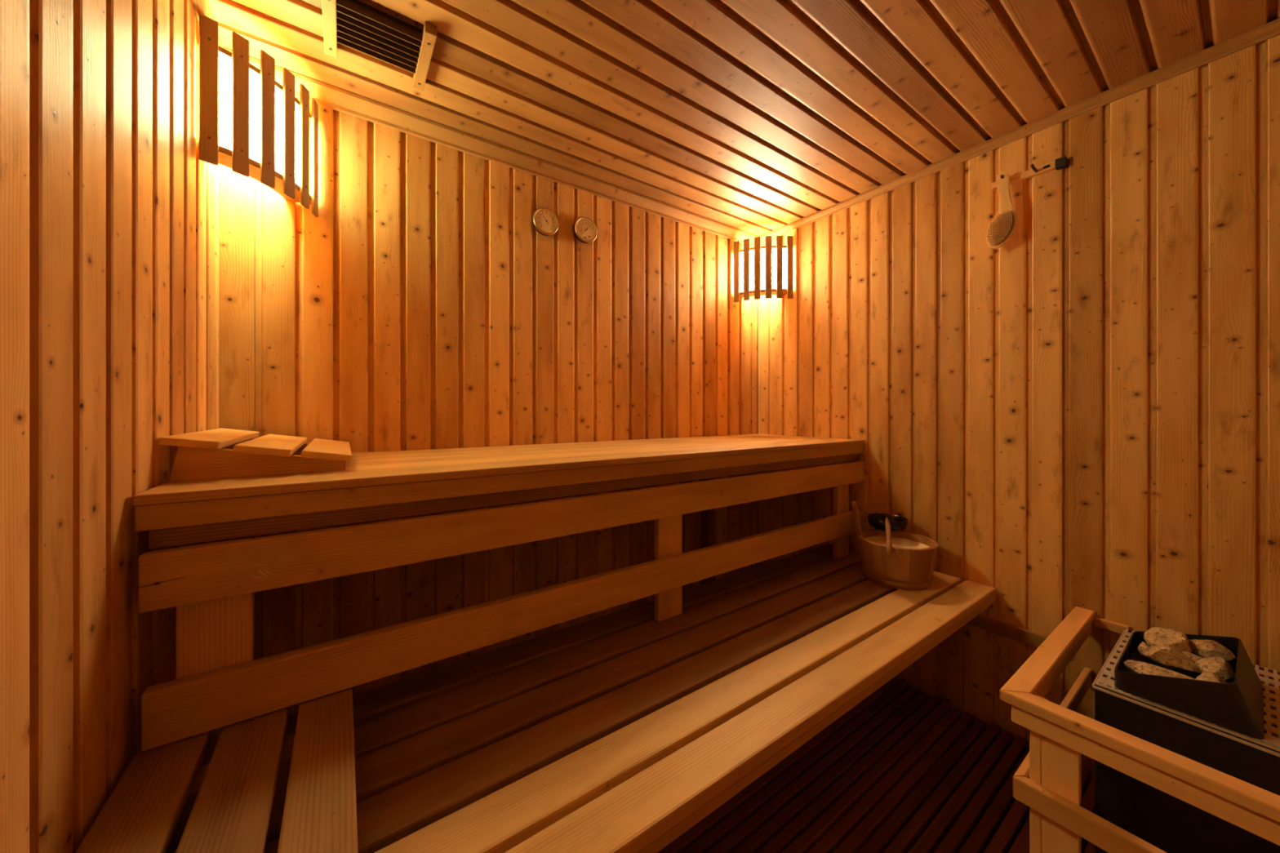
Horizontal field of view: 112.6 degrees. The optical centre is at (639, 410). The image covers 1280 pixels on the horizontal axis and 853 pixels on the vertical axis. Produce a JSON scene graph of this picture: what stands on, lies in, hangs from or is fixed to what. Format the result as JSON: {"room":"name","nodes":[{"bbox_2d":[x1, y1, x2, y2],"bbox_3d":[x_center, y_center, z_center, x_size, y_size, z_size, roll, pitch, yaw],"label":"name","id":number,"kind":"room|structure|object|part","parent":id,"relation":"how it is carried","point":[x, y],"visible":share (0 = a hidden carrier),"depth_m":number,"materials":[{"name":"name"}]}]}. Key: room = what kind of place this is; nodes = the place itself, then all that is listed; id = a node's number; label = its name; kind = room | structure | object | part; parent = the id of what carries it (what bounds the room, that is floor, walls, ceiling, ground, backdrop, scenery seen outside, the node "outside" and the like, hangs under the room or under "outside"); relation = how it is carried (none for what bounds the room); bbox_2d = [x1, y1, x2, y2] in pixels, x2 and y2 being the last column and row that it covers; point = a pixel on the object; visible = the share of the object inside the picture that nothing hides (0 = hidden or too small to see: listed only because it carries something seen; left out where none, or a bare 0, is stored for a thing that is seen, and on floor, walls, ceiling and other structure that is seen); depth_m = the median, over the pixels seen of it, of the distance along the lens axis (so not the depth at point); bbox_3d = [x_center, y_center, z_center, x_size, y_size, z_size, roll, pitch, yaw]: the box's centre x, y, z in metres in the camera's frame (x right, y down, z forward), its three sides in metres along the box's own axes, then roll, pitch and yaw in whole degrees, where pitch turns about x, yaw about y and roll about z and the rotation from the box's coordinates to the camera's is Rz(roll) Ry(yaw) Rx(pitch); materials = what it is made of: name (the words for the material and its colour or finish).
{"room":"spa","nodes":[
{"label":"spa","id":0,"kind":"room"},
{"bbox_2d":[0,0,219,852],"bbox_3d":[-0.424,0.081,0.111,0.030,2.118,2.467,0,0,-35],"label":"wall","id":1,"kind":"structure","parent":0,"point":[109,206],"depth_m":0.54,"materials":[{"name":"brown wood"}]},
{"bbox_2d":[190,0,223,48],"bbox_3d":[-0.406,-0.916,0.124,0.014,0.064,2.467,0,0,-35],"label":"trim","id":2,"kind":"structure","parent":1,"relation":"attached to","point":[202,7],"depth_m":0.96,"materials":[{"name":"brown wood"}]},
{"bbox_2d":[198,14,318,217],"bbox_3d":[-0.973,-0.726,1.101,0.106,0.328,0.294,0,0,9],"label":"lamp","id":3,"kind":"object","parent":1,"relation":"attached to","point":[252,125],"visible":1,"depth_m":1.06,"materials":[{"name":"brown wood"}]},
{"bbox_3d":[-0.964,-0.836,1.099,0.069,0.012,0.286,0,0,9],"label":"rail","id":4,"kind":"part","parent":3,"relation":"part of","materials":[{"name":"brown wood"}]},
{"bbox_3d":[-0.977,-0.605,1.101,0.097,0.014,0.286,0,0,9],"label":"rail","id":5,"kind":"part","parent":3,"relation":"part of","materials":[{"name":"brown wood"}]},
{"bbox_3d":[-0.968,-0.721,1.100,0.032,0.217,0.238,0,0,9],"label":"lamp shade","id":6,"kind":"part","parent":3,"relation":"part of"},
{"bbox_2d":[219,97,757,715],"bbox_3d":[-0.243,0.081,1.758,2.150,2.118,0.030,0,0,-35],"label":"wall","id":7,"kind":"structure","parent":0,"point":[424,305],"depth_m":1.47,"materials":[{"name":"brown wood"}]},
{"bbox_2d":[223,47,759,247],"bbox_3d":[-0.219,-0.923,1.737,2.136,0.050,0.032,0,0,-35],"label":"trim","id":8,"kind":"structure","parent":7,"relation":"attached to","point":[325,95],"depth_m":1.51,"materials":[{"name":"brown wood"}]},
{"bbox_2d":[532,207,558,235],"bbox_3d":[-0.364,-0.724,1.638,0.103,0.103,0.028,0,0,-35],"label":"thermometer","id":9,"kind":"object","parent":7,"relation":"attached to","point":[545,222],"visible":1,"depth_m":1.63,"materials":[{"name":"beige metal"}]},
{"bbox_2d":[573,216,597,243],"bbox_3d":[-0.223,-0.733,1.736,0.103,0.103,0.028,0,0,-35],"label":"hygrometer","id":10,"kind":"object","parent":7,"relation":"attached to","point":[584,228],"visible":1,"depth_m":1.73,"materials":[{"name":"metal"}]},
{"bbox_2d":[208,0,1279,235],"bbox_3d":[0.470,-0.963,0.734,2.210,0.030,2.467,0,0,-35],"label":"ceiling","id":11,"kind":"structure","parent":0,"point":[758,117],"depth_m":1.20,"materials":[{"name":"brown wood"}]},
{"bbox_2d":[321,0,436,91],"bbox_3d":[-0.658,-0.935,1.078,0.230,0.026,0.222,0,0,-35],"label":"ceiling vent","id":12,"kind":"object","parent":11,"relation":"in","point":[362,27],"visible":1,"depth_m":1.06,"materials":[{"name":"brown wood"}]},
{"bbox_3d":[-0.653,-0.946,1.070,0.175,0.002,0.142,0,0,-35],"label":"duct panel","id":13,"kind":"part","parent":12,"relation":"part of","materials":[{"name":"brown wood"}]},
{"bbox_2d":[885,732,1089,852],"bbox_3d":[0.470,1.180,0.734,2.210,0.080,2.527,0,0,-35],"label":"floor","id":14,"kind":"structure","parent":0,"point":[1085,844],"depth_m":1.19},
{"bbox_2d":[133,434,864,591],"bbox_3d":[-0.061,0.634,1.502,2.141,1.011,0.592,0,0,-35],"label":"bench","id":15,"kind":"object","parent":14,"relation":"on","point":[380,485],"visible":0.76,"depth_m":0.97,"materials":[{"name":"brown wood"}]},
{"bbox_2d":[158,428,351,481],"bbox_3d":[-0.853,0.087,1.007,0.280,0.082,0.452,0,0,-35],"label":"headrest cover","id":16,"kind":"object","parent":15,"relation":"on","point":[200,455],"visible":1,"depth_m":0.84,"materials":[{"name":"brown wood"}]},
{"bbox_3d":[0.097,0.166,1.271,2.134,0.040,0.024,0,0,-35],"label":"rail","id":17,"kind":"part","parent":15,"relation":"part of","materials":[{"name":"brown wood"}]},
{"bbox_3d":[0.090,0.203,1.287,2.122,0.032,0.022,0,0,-35],"label":"rail","id":18,"kind":"part","parent":15,"relation":"part of","materials":[{"name":"brown wood"}]},
{"bbox_3d":[0.201,0.672,1.931,0.045,0.936,0.060,0,0,-35],"label":"leg","id":19,"kind":"part","parent":15,"relation":"part of","materials":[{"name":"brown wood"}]},
{"bbox_3d":[0.320,0.672,2.013,0.045,0.936,0.060,0,0,-35],"label":"leg","id":20,"kind":"part","parent":15,"relation":"part of","materials":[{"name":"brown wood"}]},
{"bbox_2d":[166,543,996,852],"bbox_3d":[0.194,0.880,1.132,2.140,0.520,0.613,0,0,-35],"label":"bench","id":21,"kind":"object","parent":14,"relation":"on","point":[623,731],"visible":0.77,"depth_m":0.88,"materials":[{"name":"brown wood"}]},
{"bbox_2d":[75,687,358,852],"bbox_3d":[-0.531,0.572,0.546,0.276,0.096,0.477,0,0,-35],"label":"step","id":22,"kind":"structure","parent":21,"relation":"on","point":[164,801],"depth_m":0.59,"materials":[{"name":"brown wood"}]},
{"bbox_2d":[137,461,864,765],"bbox_3d":[0.094,0.420,1.273,2.120,0.398,0.050,0,0,-35],"label":"backrest","id":23,"kind":"object","parent":21,"relation":"on","point":[219,683],"visible":0.9,"depth_m":0.85,"materials":[{"name":"brown wood"}]},
{"bbox_3d":[-0.718,0.421,0.724,0.092,0.398,0.024,0,0,-35],"label":"post","id":24,"kind":"part","parent":23,"relation":"part of","materials":[{"name":"brown wood"}]},
{"bbox_3d":[0.085,0.421,1.283,0.091,0.398,0.024,0,0,-35],"label":"post","id":25,"kind":"part","parent":23,"relation":"part of","materials":[{"name":"brown wood"}]},
{"bbox_3d":[0.857,0.421,1.820,0.086,0.398,0.024,0,0,-35],"label":"post","id":26,"kind":"part","parent":23,"relation":"part of","materials":[{"name":"brown wood"}]},
{"bbox_3d":[0.361,0.659,0.893,2.136,0.020,0.026,0,0,-35],"label":"rail","id":27,"kind":"part","parent":21,"relation":"part of","materials":[{"name":"brown wood"}]},
{"bbox_2d":[851,501,938,590],"bbox_3d":[0.945,0.485,1.573,0.255,0.268,0.255,0,0,-12],"label":"bucket","id":28,"kind":"object","parent":21,"relation":"on","point":[910,566],"visible":0.97,"depth_m":1.50,"materials":[{"name":"brown wood"}]},
{"bbox_2d":[867,513,908,558],"bbox_3d":[0.955,0.459,1.597,0.140,0.092,0.333,0,0,15],"label":"ladle","id":29,"kind":"object","parent":28,"relation":"on","point":[889,523],"visible":1,"depth_m":1.64,"materials":[{"name":"metal"}]},
{"bbox_2d":[867,513,908,532],"bbox_3d":[0.980,0.447,1.690,0.140,0.046,0.140,0,0,-35],"label":"bowl","id":30,"kind":"object","parent":29,"relation":"on","point":[898,523],"depth_m":1.66,"materials":[{"name":"metal"}]},
{"bbox_3d":[0.905,0.459,1.555,0.018,0.092,0.231,0,0,29],"label":"handle","id":31,"kind":"part","parent":29,"relation":"part of","materials":[{"name":"brown wood"}]},
{"bbox_2d":[657,677,1094,852],"bbox_3d":[0.649,1.115,0.479,2.123,0.050,1.784,0,0,-35],"label":"duckboard","id":32,"kind":"object","parent":14,"relation":"on","point":[855,786],"visible":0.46,"depth_m":1.22,"materials":[{"name":"brown wood"}]},
{"bbox_2d":[999,606,1279,852],"bbox_3d":[1.278,0.850,0.838,0.704,0.480,0.717,0,0,-35],"label":"guard","id":33,"kind":"object","parent":32,"relation":"on","point":[1047,781],"visible":0.94,"depth_m":0.86,"materials":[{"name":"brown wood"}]},
{"bbox_3d":[0.865,0.861,0.925,0.060,0.457,0.018,0,0,-35],"label":"post","id":34,"kind":"part","parent":33,"relation":"part of","materials":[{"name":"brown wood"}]},
{"bbox_3d":[1.085,0.621,1.114,0.699,0.022,0.043,0,0,-35],"label":"cap rail","id":35,"kind":"part","parent":33,"relation":"part of","materials":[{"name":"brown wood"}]},
{"bbox_3d":[1.092,0.812,1.111,0.690,0.046,0.015,0,0,-35],"label":"rail","id":36,"kind":"part","parent":33,"relation":"part of","materials":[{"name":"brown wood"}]},
{"bbox_3d":[0.871,0.861,0.882,0.020,0.457,0.056,0,0,-35],"label":"post","id":37,"kind":"part","parent":33,"relation":"part of","materials":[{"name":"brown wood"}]},
{"bbox_3d":[1.012,0.812,0.640,0.024,0.046,0.695,0,0,-35],"label":"rail","id":38,"kind":"part","parent":33,"relation":"part of","materials":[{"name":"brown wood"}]},
{"bbox_3d":[1.007,0.621,0.649,0.043,0.022,0.715,0,0,-35],"label":"cap rail","id":39,"kind":"part","parent":33,"relation":"part of","materials":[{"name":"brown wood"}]},
{"bbox_2d":[1092,628,1279,852],"bbox_3d":[1.353,0.807,0.861,0.426,0.566,0.549,0,0,-35],"label":"heater","id":40,"kind":"object","parent":32,"relation":"on","point":[1232,728],"visible":0.76,"depth_m":0.87,"materials":[{"name":"black metal"}]},
{"bbox_2d":[1137,641,1149,654],"bbox_3d":[1.249,0.586,1.048,0.068,0.031,0.033,0,0,-35],"label":"stone","id":41,"kind":"object","parent":40,"relation":"on","point":[1143,646],"visible":0.48,"depth_m":1.04,"materials":[{"name":"grey stone"}]},
{"bbox_2d":[1124,659,1195,679],"bbox_3d":[1.118,0.570,0.910,0.060,0.041,0.117,0,0,-35],"label":"stone","id":42,"kind":"object","parent":40,"relation":"on","point":[1138,667],"visible":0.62,"depth_m":0.92,"materials":[{"name":"grey stone"}]},
{"bbox_2d":[1143,626,1191,653],"bbox_3d":[1.263,0.554,1.029,0.075,0.055,0.068,0,0,15],"label":"stone","id":43,"kind":"object","parent":40,"relation":"in","point":[1156,636],"visible":0.74,"depth_m":1.02,"materials":[{"name":"grey stone"}]},
{"bbox_2d":[1142,644,1202,673],"bbox_3d":[1.204,0.555,0.969,0.105,0.044,0.089,0,0,23],"label":"stone","id":44,"kind":"object","parent":40,"relation":"on","point":[1166,655],"visible":0.96,"depth_m":0.95,"materials":[{"name":"grey stone"}]},
{"bbox_2d":[1114,631,1264,739],"bbox_3d":[1.225,0.569,0.954,0.304,0.090,0.191,0,0,-35],"label":"tray","id":45,"kind":"object","parent":40,"relation":"on","point":[1233,709],"depth_m":0.87,"materials":[{"name":"black metal"}]},
{"bbox_2d":[1181,650,1204,662],"bbox_3d":[1.274,0.571,0.973,0.044,0.031,0.051,0,0,-35],"label":"stone","id":46,"kind":"object","parent":40,"relation":"on","point":[1192,656],"visible":0.31,"depth_m":0.97,"materials":[{"name":"grey stone"}]},
{"bbox_2d":[1195,671,1226,683],"bbox_3d":[1.167,0.559,0.872,0.062,0.043,0.048,0,0,-35],"label":"stone","id":47,"kind":"object","parent":40,"relation":"on","point":[1210,677],"visible":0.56,"depth_m":0.87,"materials":[{"name":"grey stone"}]},
{"bbox_2d":[1188,639,1235,661],"bbox_3d":[1.323,0.552,0.993,0.069,0.042,0.053,0,0,33],"label":"stone","id":48,"kind":"object","parent":40,"relation":"on","point":[1203,648],"visible":0.94,"depth_m":0.98,"materials":[{"name":"grey stone"}]},
{"bbox_2d":[1195,656,1235,679],"bbox_3d":[1.247,0.557,0.928,0.076,0.036,0.056,0,0,-35],"label":"stone","id":49,"kind":"object","parent":40,"relation":"in","point":[1217,665],"visible":0.91,"depth_m":0.91,"materials":[{"name":"grey stone"}]},
{"bbox_2d":[757,35,1279,782],"bbox_3d":[1.365,0.081,1.356,0.030,2.118,2.467,0,0,-35],"label":"wall","id":50,"kind":"structure","parent":0,"point":[1082,410],"depth_m":1.36,"materials":[{"name":"brown wood"}]},
{"bbox_2d":[733,235,792,302],"bbox_3d":[0.637,-0.727,2.215,0.294,0.317,0.104,0,0,15],"label":"lamp","id":51,"kind":"object","parent":50,"relation":"attached to","point":[766,270],"visible":1,"depth_m":2.19,"materials":[{"name":"brown wood"}]},
{"bbox_3d":[0.635,-0.831,2.206,0.286,0.012,0.066,0,0,15],"label":"rail","id":52,"kind":"part","parent":51,"relation":"part of","materials":[{"name":"brown wood"}]},
{"bbox_3d":[0.637,-0.722,2.210,0.240,0.206,0.030,0,0,15],"label":"lamp shade","id":53,"kind":"part","parent":51,"relation":"part of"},
{"bbox_3d":[0.639,-0.611,2.219,0.286,0.014,0.095,0,0,15],"label":"rail","id":54,"kind":"part","parent":51,"relation":"part of","materials":[{"name":"brown wood"}]},
{"bbox_2d":[966,614,1047,648],"bbox_3d":[1.112,0.754,1.675,0.020,0.042,0.820,0,0,-35],"label":"batten","id":55,"kind":"object","parent":50,"relation":"attached to","point":[1020,634],"visible":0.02,"depth_m":1.45,"materials":[{"name":"brown wood"}]},
{"bbox_2d":[759,17,1279,242],"bbox_3d":[1.352,-0.933,1.327,0.024,0.029,2.434,0,0,-35],"label":"trim","id":56,"kind":"structure","parent":50,"relation":"attached to","point":[1271,29],"depth_m":1.33,"materials":[{"name":"brown wood"}]},
{"bbox_2d":[991,155,1067,190],"bbox_3d":[1.269,-0.784,1.405,0.071,0.030,0.188,0,0,-35],"label":"wall rack","id":57,"kind":"object","parent":50,"relation":"attached to","point":[1060,163],"visible":0.97,"depth_m":1.39,"materials":[{"name":"brown wood"}]},
{"bbox_2d":[985,170,1017,248],"bbox_3d":[1.212,-0.679,1.436,0.034,0.255,0.083,0,0,-35],"label":"brush","id":58,"kind":"object","parent":57,"relation":"hanging from","point":[1002,226],"visible":1,"depth_m":1.43,"materials":[{"name":"brown wood"}]},
{"bbox_2d":[987,210,1014,245],"bbox_3d":[1.215,-0.611,1.438,0.006,0.103,0.071,0,0,-35],"label":"bristles","id":59,"kind":"object","parent":58,"relation":"on","point":[1010,232],"depth_m":1.43}
]}

